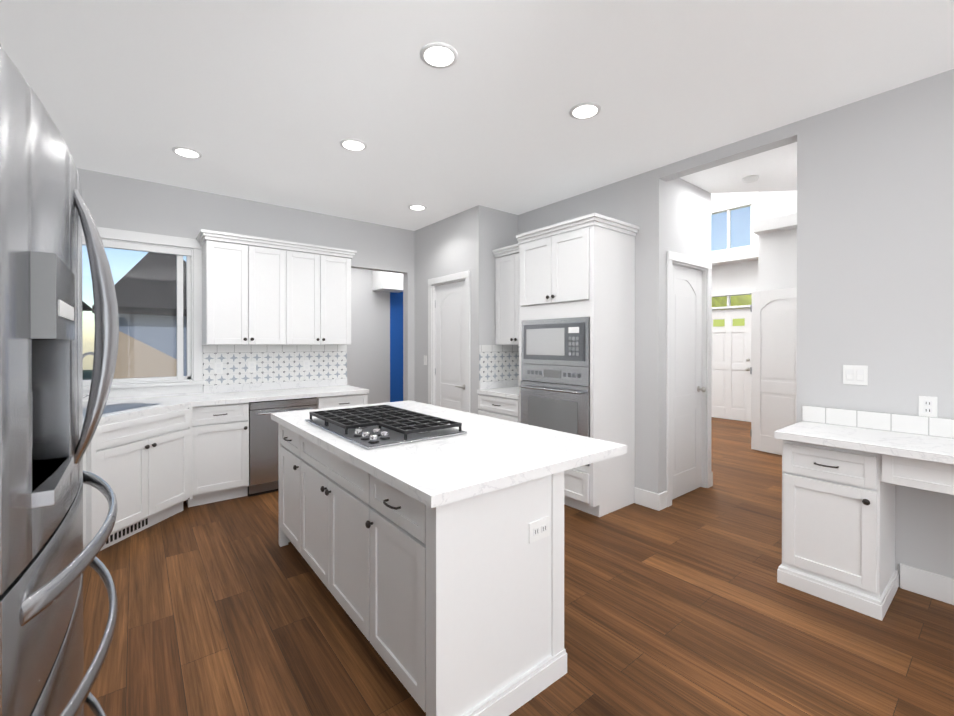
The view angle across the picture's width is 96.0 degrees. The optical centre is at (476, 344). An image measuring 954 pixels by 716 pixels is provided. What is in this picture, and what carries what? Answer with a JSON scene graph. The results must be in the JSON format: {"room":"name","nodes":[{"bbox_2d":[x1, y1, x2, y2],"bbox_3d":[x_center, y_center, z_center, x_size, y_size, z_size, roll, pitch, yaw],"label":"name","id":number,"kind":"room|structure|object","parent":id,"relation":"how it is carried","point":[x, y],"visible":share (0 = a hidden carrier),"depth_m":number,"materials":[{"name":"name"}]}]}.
{"room":"kitchen","nodes":[
{"label":"kitchen","id":0,"kind":"room"},
{"bbox_2d":[0,0,953,230],"bbox_3d":[1.552,-2.860,4.212,9.690,2.720,10.240,0,0,-39],"label":"ceiling","id":1,"kind":"structure","parent":0,"point":[274,102],"depth_m":2.48,"materials":[{"name":"white paint"}]},
{"bbox_2d":[172,147,201,157],"bbox_3d":[-2.253,-1.490,3.336,0.195,0.012,0.195,0,0,42],"label":"recessed light","id":2,"kind":"object","parent":1,"relation":"in","point":[182,151],"depth_m":3.31,"materials":[{"name":"white paint"}]},
{"bbox_2d":[340,138,366,150],"bbox_3d":[-0.922,-1.490,3.206,0.195,0.012,0.195,0,0,42],"label":"recessed light","id":3,"kind":"object","parent":1,"relation":"in","point":[351,144],"depth_m":3.19,"materials":[{"name":"white paint"}]},
{"bbox_2d":[408,204,426,209],"bbox_3d":[-0.649,-1.495,4.677,0.195,0.012,0.195,0,0,42],"label":"recessed light","id":4,"kind":"object","parent":1,"relation":"in","point":[415,206],"depth_m":4.65,"materials":[{"name":"white paint"}]},
{"bbox_2d":[420,42,457,68],"bbox_3d":[-0.196,-1.487,2.213,0.195,0.012,0.195,0,0,42],"label":"recessed light","id":5,"kind":"object","parent":1,"relation":"in","point":[440,55],"depth_m":2.20,"materials":[{"name":"white paint"}]},
{"bbox_2d":[569,102,600,118],"bbox_3d":[0.690,-1.488,2.738,0.195,0.012,0.195,0,0,42],"label":"recessed light","id":6,"kind":"object","parent":1,"relation":"in","point":[586,110],"depth_m":2.72,"materials":[{"name":"white paint"}]},
{"bbox_2d":[742,175,758,182],"bbox_3d":[2.453,-1.480,3.848,0.130,0.037,0.130,0,0,-39],"label":"smoke detector","id":7,"kind":"object","parent":1,"relation":"attached to","point":[751,179],"visible":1,"depth_m":3.81,"materials":[{"name":"white plastic"}]},
{"bbox_2d":[77,69,953,586],"bbox_3d":[1.552,-1.350,4.217,9.690,5.500,10.240,0,0,-39],"label":"wall","id":8,"kind":"structure","parent":0,"point":[861,257],"depth_m":3.21,"materials":[{"name":"grey paint"}]},
{"bbox_2d":[82,238,190,383],"bbox_3d":[-3.215,-0.289,3.842,1.118,1.278,0.095,0,0,-39],"label":"window","id":9,"kind":"structure","parent":8,"relation":"in","point":[180,253],"depth_m":4.08,"materials":[{"name":"white paint"}]},
{"bbox_2d":[82,227,204,398],"bbox_3d":[-3.182,-0.279,3.801,1.310,1.480,0.100,0,0,-39],"label":"window frame","id":10,"kind":"structure","parent":8,"relation":"attached to","point":[195,384],"depth_m":4.06,"materials":[{"name":"white paint"}]},
{"bbox_2d":[196,229,356,344],"bbox_3d":[-2.027,-0.521,4.460,1.460,1.040,0.403,0,0,-39],"label":"upper cabinet","id":11,"kind":"object","parent":8,"relation":"attached to","point":[260,291],"visible":1,"depth_m":4.26,"materials":[{"name":"white paint"}]},
{"bbox_2d":[435,281,464,411],"bbox_3d":[-0.320,0.331,5.079,0.088,2.117,0.684,0,0,-39],"label":"pantry door","id":12,"kind":"structure","parent":8,"relation":"in","point":[450,345],"depth_m":5.09,"materials":[{"name":"white paint"}]},
{"bbox_2d":[465,293,717,412],"bbox_3d":[0.944,0.287,5.994,0.025,2.215,4.470,0,0,-39],"label":"door trim","id":13,"kind":"structure","parent":8,"relation":"attached to","point":[467,298],"depth_m":4.74,"materials":[{"name":"white paint"}]},
{"bbox_2d":[638,250,717,510],"bbox_3d":[1.887,0.294,3.983,1.005,2.215,0.152,0,0,-39],"label":"door trim","id":14,"kind":"structure","parent":8,"relation":"attached to","point":[652,500],"depth_m":4.00,"materials":[{"name":"white paint"}]},
{"bbox_2d":[672,264,705,498],"bbox_3d":[1.950,0.334,3.993,0.684,2.117,0.101,0,0,-39],"label":"closet door","id":15,"kind":"structure","parent":8,"relation":"in","point":[688,389],"depth_m":4.03,"materials":[{"name":"white paint"}]},
{"bbox_2d":[711,308,751,421],"bbox_3d":[4.645,0.358,7.952,0.104,2.040,0.807,0,0,-39],"label":"front door","id":16,"kind":"structure","parent":8,"relation":"in","point":[731,360],"depth_m":7.91,"materials":[{"name":"white paint"}]},
{"bbox_2d":[711,204,752,306],"bbox_3d":[4.671,-1.607,7.965,0.060,1.790,0.820,0,0,-39],"label":"window","id":17,"kind":"structure","parent":8,"relation":"in","point":[728,241],"depth_m":7.94,"materials":[{"name":"clear glass"}]},
{"bbox_2d":[711,200,755,308],"bbox_3d":[4.328,-0.587,8.078,0.300,3.950,5.420,0,0,-39],"label":"window trim","id":18,"kind":"structure","parent":8,"relation":"attached to","point":[743,256],"depth_m":7.76,"materials":[{"name":"white paint"}]},
{"bbox_2d":[750,287,796,454],"bbox_3d":[3.802,0.342,5.423,0.202,2.092,0.668,0,0,-39],"label":"hall door","id":19,"kind":"structure","parent":8,"relation":"in","point":[773,370],"depth_m":5.49,"materials":[{"name":"white paint"}]},
{"bbox_2d":[750,213,796,293],"bbox_3d":[4.028,-0.103,5.166,0.203,3.000,1.235,0,0,-39],"label":"trim","id":20,"kind":"structure","parent":8,"relation":"attached to","point":[789,221],"depth_m":5.42,"materials":[{"name":"white paint"}]},
{"bbox_2d":[843,365,867,384],"bbox_3d":[2.325,0.185,2.639,0.011,0.120,0.116,0,0,-39],"label":"switch plate","id":21,"kind":"object","parent":8,"relation":"attached to","point":[855,374],"visible":1,"depth_m":2.64,"materials":[{"name":"white paint"}]},
{"bbox_2d":[900,564,953,604],"bbox_3d":[3.398,1.339,1.292,0.015,0.140,3.050,0,0,-39],"label":"baseboard","id":22,"kind":"structure","parent":8,"relation":"attached to","point":[928,584],"depth_m":2.39,"materials":[{"name":"white paint"}]},
{"bbox_2d":[919,396,936,416],"bbox_3d":[2.518,0.347,2.397,0.010,0.118,0.072,0,0,-39],"label":"outlet","id":23,"kind":"object","parent":8,"relation":"attached to","point":[927,406],"visible":1,"depth_m":2.40,"materials":[{"name":"white plastic"}]},
{"bbox_2d":[83,417,953,715],"bbox_3d":[1.552,1.430,4.226,9.690,0.060,10.240,0,0,-39],"label":"floor","id":24,"kind":"structure","parent":0,"point":[685,605],"depth_m":2.13,"materials":[{"name":"wood"}]},
{"bbox_2d":[0,45,118,715],"bbox_3d":[-1.116,0.509,0.688,0.833,1.805,0.910,0,0,-39],"label":"refrigerator","id":25,"kind":"object","parent":24,"relation":"on","point":[46,437],"visible":1,"depth_m":0.66,"materials":[{"name":"silver metal"}]},
{"bbox_2d":[83,345,368,550],"bbox_3d":[-1.654,0.705,2.950,2.843,1.398,3.238,0,0,-39],"label":"base cabinet","id":26,"kind":"object","parent":24,"relation":"on","point":[150,460],"visible":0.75,"depth_m":3.77,"materials":[{"name":"white paint"}]},
{"bbox_2d":[274,420,566,715],"bbox_3d":[-0.517,0.966,2.420,0.695,0.880,2.032,0,0,-39],"label":"kitchen island","id":27,"kind":"object","parent":24,"relation":"on","point":[436,565],"depth_m":1.69,"materials":[{"name":"white paint"}]},
{"bbox_2d":[271,400,626,507],"bbox_3d":[-0.363,0.505,2.558,1.120,0.040,2.100,0,0,-39],"label":"island countertop","id":28,"kind":"structure","parent":27,"relation":"on","point":[494,454],"depth_m":1.93,"materials":[{"name":"white stone"}]},
{"bbox_2d":[305,405,466,449],"bbox_3d":[-0.573,0.454,2.532,0.580,0.059,0.940,0,0,-39],"label":"gas cooktop","id":29,"kind":"object","parent":28,"relation":"in","point":[373,427],"visible":1,"depth_m":2.36,"materials":[{"name":"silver metal"}]},
{"bbox_2d":[477,244,518,422],"bbox_3d":[0.423,0.179,4.527,0.632,2.440,0.628,0,0,-39],"label":"tall cabinet","id":30,"kind":"object","parent":24,"relation":"on","point":[498,393],"visible":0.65,"depth_m":4.62,"materials":[{"name":"white paint"}]},
{"bbox_2d":[516,213,639,516],"bbox_3d":[0.882,0.181,3.909,0.684,2.440,0.895,0,0,-39],"label":"tall cabinet","id":31,"kind":"object","parent":24,"relation":"on","point":[576,326],"visible":0.79,"depth_m":3.64,"materials":[{"name":"white paint"}]},
{"bbox_2d":[774,405,953,620],"bbox_3d":[2.640,0.905,1.815,0.543,1.005,2.215,0,0,-39],"label":"built-in desk","id":32,"kind":"object","parent":24,"relation":"on","point":[844,471],"visible":1,"depth_m":2.35,"materials":[{"name":"white paint"}]},
{"label":"outside","id":33,"kind":"structure","parent":0,"visible":0},
{"bbox_2d":[83,370,91,379],"bbox_3d":[-2.239,1.614,10.796,70.000,0.430,60.000,0,0,-39],"label":"ground","id":34,"kind":"structure","parent":33,"point":[89,374],"depth_m":25.12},
{"bbox_2d":[82,252,186,378],"bbox_3d":[-17.462,-1.525,12.089,16.800,6.600,15.800,0,0,-39],"label":"neighbor house","id":35,"kind":"structure","parent":34,"relation":"on","point":[161,310],"depth_m":11.01,"materials":[{"name":"beige"}]},
{"bbox_2d":[712,294,751,309],"bbox_3d":[7.348,-0.419,9.984,3.614,3.600,3.800,0,0,-39],"label":"tree","id":36,"kind":"object","parent":34,"relation":"on","point":[717,303],"depth_m":9.54,"materials":[{"name":"green plant"}]}
]}

